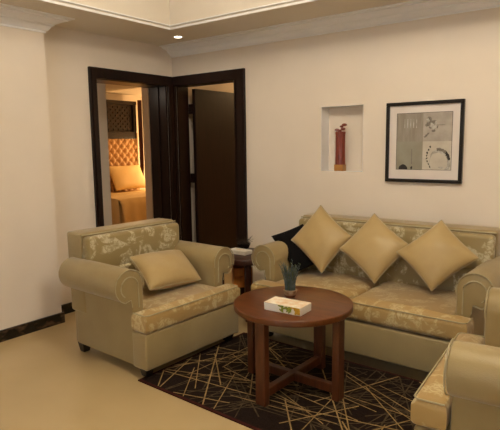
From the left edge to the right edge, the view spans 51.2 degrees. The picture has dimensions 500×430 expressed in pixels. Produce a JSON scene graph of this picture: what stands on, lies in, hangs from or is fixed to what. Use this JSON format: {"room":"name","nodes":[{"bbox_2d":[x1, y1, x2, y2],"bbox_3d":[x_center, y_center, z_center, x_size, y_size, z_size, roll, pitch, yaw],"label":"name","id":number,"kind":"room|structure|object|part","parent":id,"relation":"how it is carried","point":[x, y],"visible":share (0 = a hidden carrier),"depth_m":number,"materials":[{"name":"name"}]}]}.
{"room":"hotel room","nodes":[
{"label":"hotel room","id":0,"kind":"room"},
{"bbox_2d":[0,26,61,329],"bbox_3d":[-2.999,-0.063,2.500,0.182,2.442,4.447,5,10,37],"label":"wall","id":1,"kind":"structure","parent":0,"point":[29,264],"depth_m":4.01,"materials":[{"name":"beige paint"}]},
{"bbox_2d":[0,312,64,341],"bbox_3d":[-2.899,1.109,2.605,0.016,0.088,4.463,5,10,37],"label":"baseboard","id":2,"kind":"structure","parent":1,"relation":"attached to","point":[6,334],"depth_m":4.13,"materials":[{"name":"wood"}]},
{"bbox_2d":[0,3,74,32],"bbox_3d":[-2.896,-1.220,2.359,0.352,0.113,4.617,5,10,37],"label":"trim","id":3,"kind":"structure","parent":1,"relation":"attached to","point":[12,16],"depth_m":3.86,"materials":[{"name":"white paint"}]},
{"bbox_2d":[105,84,139,90],"bbox_3d":[-2.164,-1.682,5.948,2.350,0.300,2.170,5,10,37],"label":"ceiling","id":4,"kind":"structure","parent":0,"point":[108,87],"depth_m":6.74,"materials":[{"name":"paint"}]},
{"bbox_2d":[106,87,141,95],"bbox_3d":[-2.425,-2.243,8.620,6.050,0.100,6.500,5,10,37],"label":"ceiling","id":5,"kind":"structure","parent":0,"point":[133,91],"depth_m":10.31,"materials":[{"name":"paint"}]},
{"bbox_2d":[97,83,153,225],"bbox_3d":[-0.705,-0.805,7.515,0.120,2.500,6.200,5,10,37],"label":"wall","id":6,"kind":"structure","parent":0,"point":[101,91],"depth_m":6.20,"materials":[{"name":"beige paint"}]},
{"bbox_2d":[106,93,144,188],"bbox_3d":[-2.407,-0.955,8.795,6.050,2.500,6.500,5,10,37],"label":"wall","id":7,"kind":"structure","parent":0,"point":[108,96],"depth_m":10.99,"materials":[{"name":"beige paint"}]},
{"bbox_2d":[44,26,233,304],"bbox_3d":[-1.229,-0.851,5.120,0.250,3.250,10.900,5,10,37],"label":"wall","id":8,"kind":"structure","parent":0,"point":[69,53],"depth_m":4.56,"materials":[{"name":"beige paint"}]},
{"bbox_2d":[61,302,74,313],"bbox_3d":[-1.552,0.811,4.665,0.016,0.088,0.513,5,10,37],"label":"baseboard","id":9,"kind":"structure","parent":8,"relation":"attached to","point":[67,308],"depth_m":4.59,"materials":[{"name":"wood"}]},
{"bbox_2d":[88,66,176,226],"bbox_3d":[-1.187,-0.308,5.207,0.290,2.150,1.035,5,10,37],"label":"door frame","id":10,"kind":"structure","parent":8,"relation":"in","point":[160,87],"depth_m":5.39,"materials":[{"name":"brown wood"}]},
{"bbox_2d":[0,0,412,45],"bbox_3d":[-0.154,-1.600,1.083,6.700,0.908,6.500,5,10,37],"label":"ceiling","id":11,"kind":"structure","parent":0,"point":[169,12],"depth_m":4.21,"materials":[{"name":"paint"}]},
{"bbox_2d":[39,0,317,29],"bbox_3d":[-0.148,-1.165,1.144,4.961,0.038,4.761,5,10,37],"label":"trim","id":12,"kind":"structure","parent":11,"relation":"attached to","point":[48,1],"depth_m":4.00,"materials":[{"name":"white paint"}]},
{"bbox_2d":[0,269,430,429],"bbox_3d":[-1.172,0.825,5.227,12.950,0.100,11.250,5,10,37],"label":"floor","id":13,"kind":"structure","parent":0,"point":[47,382],"depth_m":3.16,"materials":[{"name":"beige tile"}]},
{"bbox_2d":[106,100,146,224],"bbox_3d":[-2.159,-1.026,9.483,2.211,2.252,2.220,5,10,37],"label":"bed","id":14,"kind":"object","parent":13,"relation":"on","point":[127,205],"visible":0.18,"depth_m":10.41,"materials":[{"name":"beige fabric"}]},
{"bbox_3d":[-3.027,-1.839,9.977,0.120,0.750,2.140,5,10,37],"label":"carved panel","id":15,"kind":"part","parent":14,"relation":"part of","materials":[{"name":"brown wood"}]},
{"bbox_3d":[-2.997,-0.787,10.146,0.115,1.620,2.200,5,10,37],"label":"headboard","id":16,"kind":"part","parent":14,"relation":"part of","materials":[{"name":"orange fabric"}]},
{"bbox_2d":[109,165,144,190],"bbox_3d":[-2.443,-0.756,10.455,0.326,0.462,0.830,5,10,37],"label":"bed pillow","id":17,"kind":"object","parent":14,"relation":"on","point":[131,176],"visible":0.89,"depth_m":10.33,"materials":[{"name":"beige fabric"}]},
{"bbox_3d":[-2.131,-0.186,9.603,1.930,0.350,2.110,5,10,37],"label":"mattress","id":18,"kind":"part","parent":14,"relation":"part of","materials":[{"name":"beige fabric"}]},
{"bbox_2d":[137,100,143,175],"bbox_3d":[-2.270,-1.542,10.875,0.052,1.661,0.105,5,10,37],"label":"drape","id":19,"kind":"object","parent":14,"relation":"hanging from","point":[139,102],"visible":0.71,"depth_m":10.84,"materials":[{"name":"brown fabric"}]},
{"bbox_2d":[58,218,239,376],"bbox_3d":[-0.683,0.528,3.769,0.858,0.866,1.089,6,10,39],"label":"armchair","id":20,"kind":"object","parent":13,"relation":"on","point":[117,315],"visible":0.89,"depth_m":3.55,"materials":[{"name":"beige fabric"}]},
{"bbox_3d":[-0.994,0.625,3.472,0.645,0.626,0.213,6,10,39],"label":"arm","id":21,"kind":"part","parent":20,"relation":"part of","materials":[{"name":"beige fabric"}]},
{"bbox_3d":[-0.941,0.355,3.958,0.196,0.566,0.850,6,10,39],"label":"backrest","id":22,"kind":"part","parent":20,"relation":"part of","materials":[{"name":"beige fabric"}]},
{"bbox_2d":[83,222,178,283],"bbox_3d":[-0.843,0.354,3.877,0.136,0.506,0.838,6,10,39],"label":"cushion","id":23,"kind":"object","parent":20,"relation":"on","point":[114,246],"depth_m":3.78,"materials":[{"name":"beige fabric"}]},
{"bbox_2d":[129,250,200,289],"bbox_3d":[-0.604,0.387,3.762,0.316,0.237,0.600,5,10,37],"label":"throw pillow","id":24,"kind":"object","parent":20,"relation":"on","point":[164,269],"visible":0.99,"depth_m":3.65,"materials":[{"name":"beige fabric"}]},
{"bbox_2d":[131,282,239,334],"bbox_3d":[-0.592,0.601,3.703,0.622,0.138,0.880,6,10,39],"label":"seat cushion","id":25,"kind":"object","parent":20,"relation":"on","point":[161,311],"depth_m":3.49,"materials":[{"name":"beige fabric"}]},
{"bbox_3d":[-0.439,0.527,4.134,0.645,0.626,0.213,6,10,39],"label":"arm","id":26,"kind":"part","parent":20,"relation":"part of","materials":[{"name":"beige fabric"}]},
{"bbox_2d":[222,248,265,321],"bbox_3d":[-0.044,0.591,4.489,0.510,0.530,0.510,-2,8,-8],"label":"side table","id":27,"kind":"object","parent":13,"relation":"on","point":[242,270],"visible":0.15,"depth_m":4.37,"materials":[{"name":"brown wood"}]},
{"bbox_2d":[229,247,251,255],"bbox_3d":[-0.085,0.310,4.460,0.190,0.034,0.100,5,10,39],"label":"tissue box","id":28,"kind":"object","parent":27,"relation":"on","point":[240,251],"visible":0.81,"depth_m":4.42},
{"bbox_3d":[-0.071,0.590,4.688,0.050,0.480,0.044,-2,8,-8],"label":"leg","id":29,"kind":"part","parent":27,"relation":"part of","materials":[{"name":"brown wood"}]},
{"bbox_2d":[236,236,251,248],"bbox_3d":[-0.044,0.244,4.630,0.179,0.119,0.198,5,10,37],"label":"bowl","id":30,"kind":"object","parent":27,"relation":"on","point":[242,244],"visible":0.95,"depth_m":4.61,"materials":[{"name":"black paint"}]},
{"bbox_3d":[-0.017,0.642,4.296,0.050,0.480,0.044,-2,8,-8],"label":"leg","id":31,"kind":"part","parent":27,"relation":"part of","materials":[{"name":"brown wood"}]},
{"bbox_2d":[138,332,423,429],"bbox_3d":[0.508,1.055,2.950,2.262,0.009,1.042,5,10,39],"label":"rug","id":32,"kind":"object","parent":13,"relation":"on","point":[216,379],"visible":0.73,"depth_m":3.06,"materials":[{"name":"carpet"}]},
{"bbox_2d":[234,286,352,406],"bbox_3d":[0.258,0.768,3.125,0.702,0.518,0.702,5,10,38],"label":"coffee table","id":33,"kind":"object","parent":32,"relation":"on","point":[328,307],"visible":0.97,"depth_m":2.95,"materials":[{"name":"red wood"}]},
{"bbox_3d":[0.020,0.764,3.316,0.044,0.482,0.066,5,10,38],"label":"leg","id":34,"kind":"part","parent":33,"relation":"part of","materials":[{"name":"red wood"}]},
{"bbox_3d":[0.068,0.821,2.892,0.066,0.482,0.044,5,10,38],"label":"leg","id":35,"kind":"part","parent":33,"relation":"part of","materials":[{"name":"red wood"}]},
{"bbox_2d":[264,296,310,315],"bbox_3d":[0.210,0.510,2.930,0.235,0.047,0.126,4,9,34],"label":"tissue box","id":36,"kind":"object","parent":33,"relation":"on","point":[277,304],"visible":1,"depth_m":2.90,"materials":[{"name":"white cardboard"}]},
{"bbox_2d":[278,305,299,314],"bbox_3d":[0.211,0.521,2.854,0.141,0.040,0.001,4,9,34],"label":"print","id":37,"kind":"object","parent":36,"relation":"attached to","point":[297,311],"depth_m":2.85},
{"bbox_2d":[279,259,300,297],"bbox_3d":[0.245,0.389,3.153,0.130,0.225,0.134,5,10,37],"label":"potted plant","id":38,"kind":"object","parent":33,"relation":"on","point":[290,275],"visible":1,"depth_m":3.14,"materials":[{"name":"green plant"}]},
{"bbox_3d":[0.244,0.475,3.171,0.086,0.050,0.086,5,10,37],"label":"pot","id":39,"kind":"part","parent":38,"relation":"part of","materials":[{"name":"ceramic"}]},
{"bbox_3d":[0.448,0.752,3.363,0.066,0.482,0.044,5,10,38],"label":"leg","id":40,"kind":"part","parent":33,"relation":"part of","materials":[{"name":"red wood"}]},
{"bbox_3d":[0.496,0.809,2.938,0.044,0.482,0.066,5,10,38],"label":"leg","id":41,"kind":"part","parent":33,"relation":"part of","materials":[{"name":"red wood"}]},
{"bbox_2d":[410,286,499,429],"bbox_3d":[1.255,0.707,2.255,0.858,0.866,1.089,4,9,33],"label":"armchair","id":42,"kind":"object","parent":32,"relation":"on","point":[462,392],"visible":1,"depth_m":2.02,"materials":[{"name":"beige fabric"}]},
{"bbox_2d":[410,333,484,429],"bbox_3d":[1.157,0.763,2.328,0.622,0.138,0.880,4,9,33],"label":"seat cushion","id":43,"kind":"object","parent":42,"relation":"on","point":[431,409],"depth_m":2.10,"materials":[{"name":"beige fabric"}]},
{"bbox_3d":[1.054,0.813,1.878,0.645,0.626,0.213,4,9,33],"label":"arm","id":44,"kind":"part","parent":42,"relation":"part of","materials":[{"name":"beige fabric"}]},
{"bbox_3d":[1.529,0.708,2.598,0.645,0.626,0.213,4,9,33],"label":"arm","id":45,"kind":"part","parent":42,"relation":"part of","materials":[{"name":"beige fabric"}]},
{"bbox_2d":[251,213,499,372],"bbox_3d":[0.879,0.511,3.740,1.749,0.866,0.863,5,10,38],"label":"sofa","id":46,"kind":"object","parent":13,"relation":"on","point":[396,319],"visible":0.62,"depth_m":3.40,"materials":[{"name":"beige fabric"}]},
{"bbox_3d":[0.303,0.501,4.248,0.213,0.626,0.650,5,10,38],"label":"arm","id":47,"kind":"part","parent":46,"relation":"part of","materials":[{"name":"beige fabric"}]},
{"bbox_2d":[271,224,313,271],"bbox_3d":[0.387,0.257,4.101,0.251,0.335,0.388,-7,10,-37],"label":"throw pillow","id":48,"kind":"object","parent":46,"relation":"on","point":[295,253],"visible":0.53,"depth_m":4.05,"materials":[{"name":"black fabric"}]},
{"bbox_2d":[251,269,379,297],"bbox_3d":[0.503,0.550,3.892,0.767,0.138,0.627,5,10,38],"label":"seat cushion","id":49,"kind":"object","parent":46,"relation":"on","point":[347,283],"depth_m":3.85,"materials":[{"name":"beige fabric"}]},
{"bbox_2d":[291,205,351,273],"bbox_3d":[0.544,0.179,3.998,0.230,0.489,0.450,-8,10,-42],"label":"throw pillow","id":50,"kind":"object","parent":46,"relation":"on","point":[321,238],"visible":0.93,"depth_m":3.93,"materials":[{"name":"beige fabric"}]},
{"bbox_2d":[339,213,407,283],"bbox_3d":[0.891,0.234,3.741,0.506,0.468,0.231,5,10,37],"label":"throw pillow","id":51,"kind":"object","parent":46,"relation":"on","point":[374,246],"visible":0.93,"depth_m":3.68,"materials":[{"name":"beige fabric"}]},
{"bbox_3d":[1.082,0.324,3.981,1.510,0.566,0.196,5,10,38],"label":"backrest","id":52,"kind":"part","parent":46,"relation":"part of","materials":[{"name":"beige fabric"}]},
{"bbox_2d":[348,281,473,339],"bbox_3d":[1.112,0.606,3.420,0.767,0.138,0.627,5,10,38],"label":"seat cushion","id":53,"kind":"object","parent":46,"relation":"on","point":[409,308],"depth_m":3.26,"materials":[{"name":"beige fabric"}]},
{"bbox_2d":[396,220,479,291],"bbox_3d":[1.242,0.266,3.477,0.518,0.447,0.231,5,10,37],"label":"throw pillow","id":54,"kind":"object","parent":46,"relation":"on","point":[437,254],"visible":1,"depth_m":3.42,"materials":[{"name":"beige fabric"}]},
{"bbox_3d":[1.510,0.611,3.314,0.213,0.626,0.650,5,10,38],"label":"arm","id":55,"kind":"part","parent":46,"relation":"part of","materials":[{"name":"beige fabric"}]},
{"bbox_2d":[172,7,499,281],"bbox_3d":[1.719,-0.696,3.680,6.700,3.250,0.150,5,10,37],"label":"wall","id":56,"kind":"structure","parent":0,"point":[288,83],"depth_m":4.22,"materials":[{"name":"beige paint"}]},
{"bbox_2d":[173,68,247,267],"bbox_3d":[-0.119,-0.379,5.620,0.925,2.150,1.000,5,10,37],"label":"door","id":57,"kind":"structure","parent":56,"relation":"in","point":[219,176],"depth_m":5.61,"materials":[{"name":"brown wood"}]},
{"bbox_2d":[159,0,499,57],"bbox_3d":[1.612,-1.439,3.450,6.200,0.097,0.170,5,10,37],"label":"trim","id":58,"kind":"structure","parent":56,"relation":"attached to","point":[415,9],"depth_m":4.16,"materials":[{"name":"white paint"}]},
{"bbox_2d":[321,104,363,171],"bbox_3d":[0.798,-0.638,4.381,0.385,0.541,0.129,5,10,37],"label":"niche","id":59,"kind":"object","parent":56,"relation":"attached to","point":[324,110],"depth_m":4.48,"materials":[{"name":"white paint"}]},
{"bbox_2d":[334,123,346,170],"bbox_3d":[0.765,-0.572,4.415,0.111,0.398,0.074,5,10,37],"label":"vase","id":60,"kind":"object","parent":59,"relation":"on","point":[340,165],"visible":1,"depth_m":4.39,"materials":[{"name":"ceramic"}]},
{"bbox_2d":[385,99,465,183],"bbox_3d":[1.296,-0.545,3.910,0.579,0.604,0.030,5,10,37],"label":"framed picture","id":61,"kind":"object","parent":56,"relation":"attached to","point":[425,139],"visible":1,"depth_m":3.90,"materials":[{"name":"black paint"}]},
{"bbox_2d":[396,111,452,170],"bbox_3d":[1.298,-0.551,3.909,0.418,0.427,0.003,5,10,37],"label":"print","id":62,"kind":"object","parent":61,"relation":"attached to","point":[424,139],"depth_m":3.90}
]}

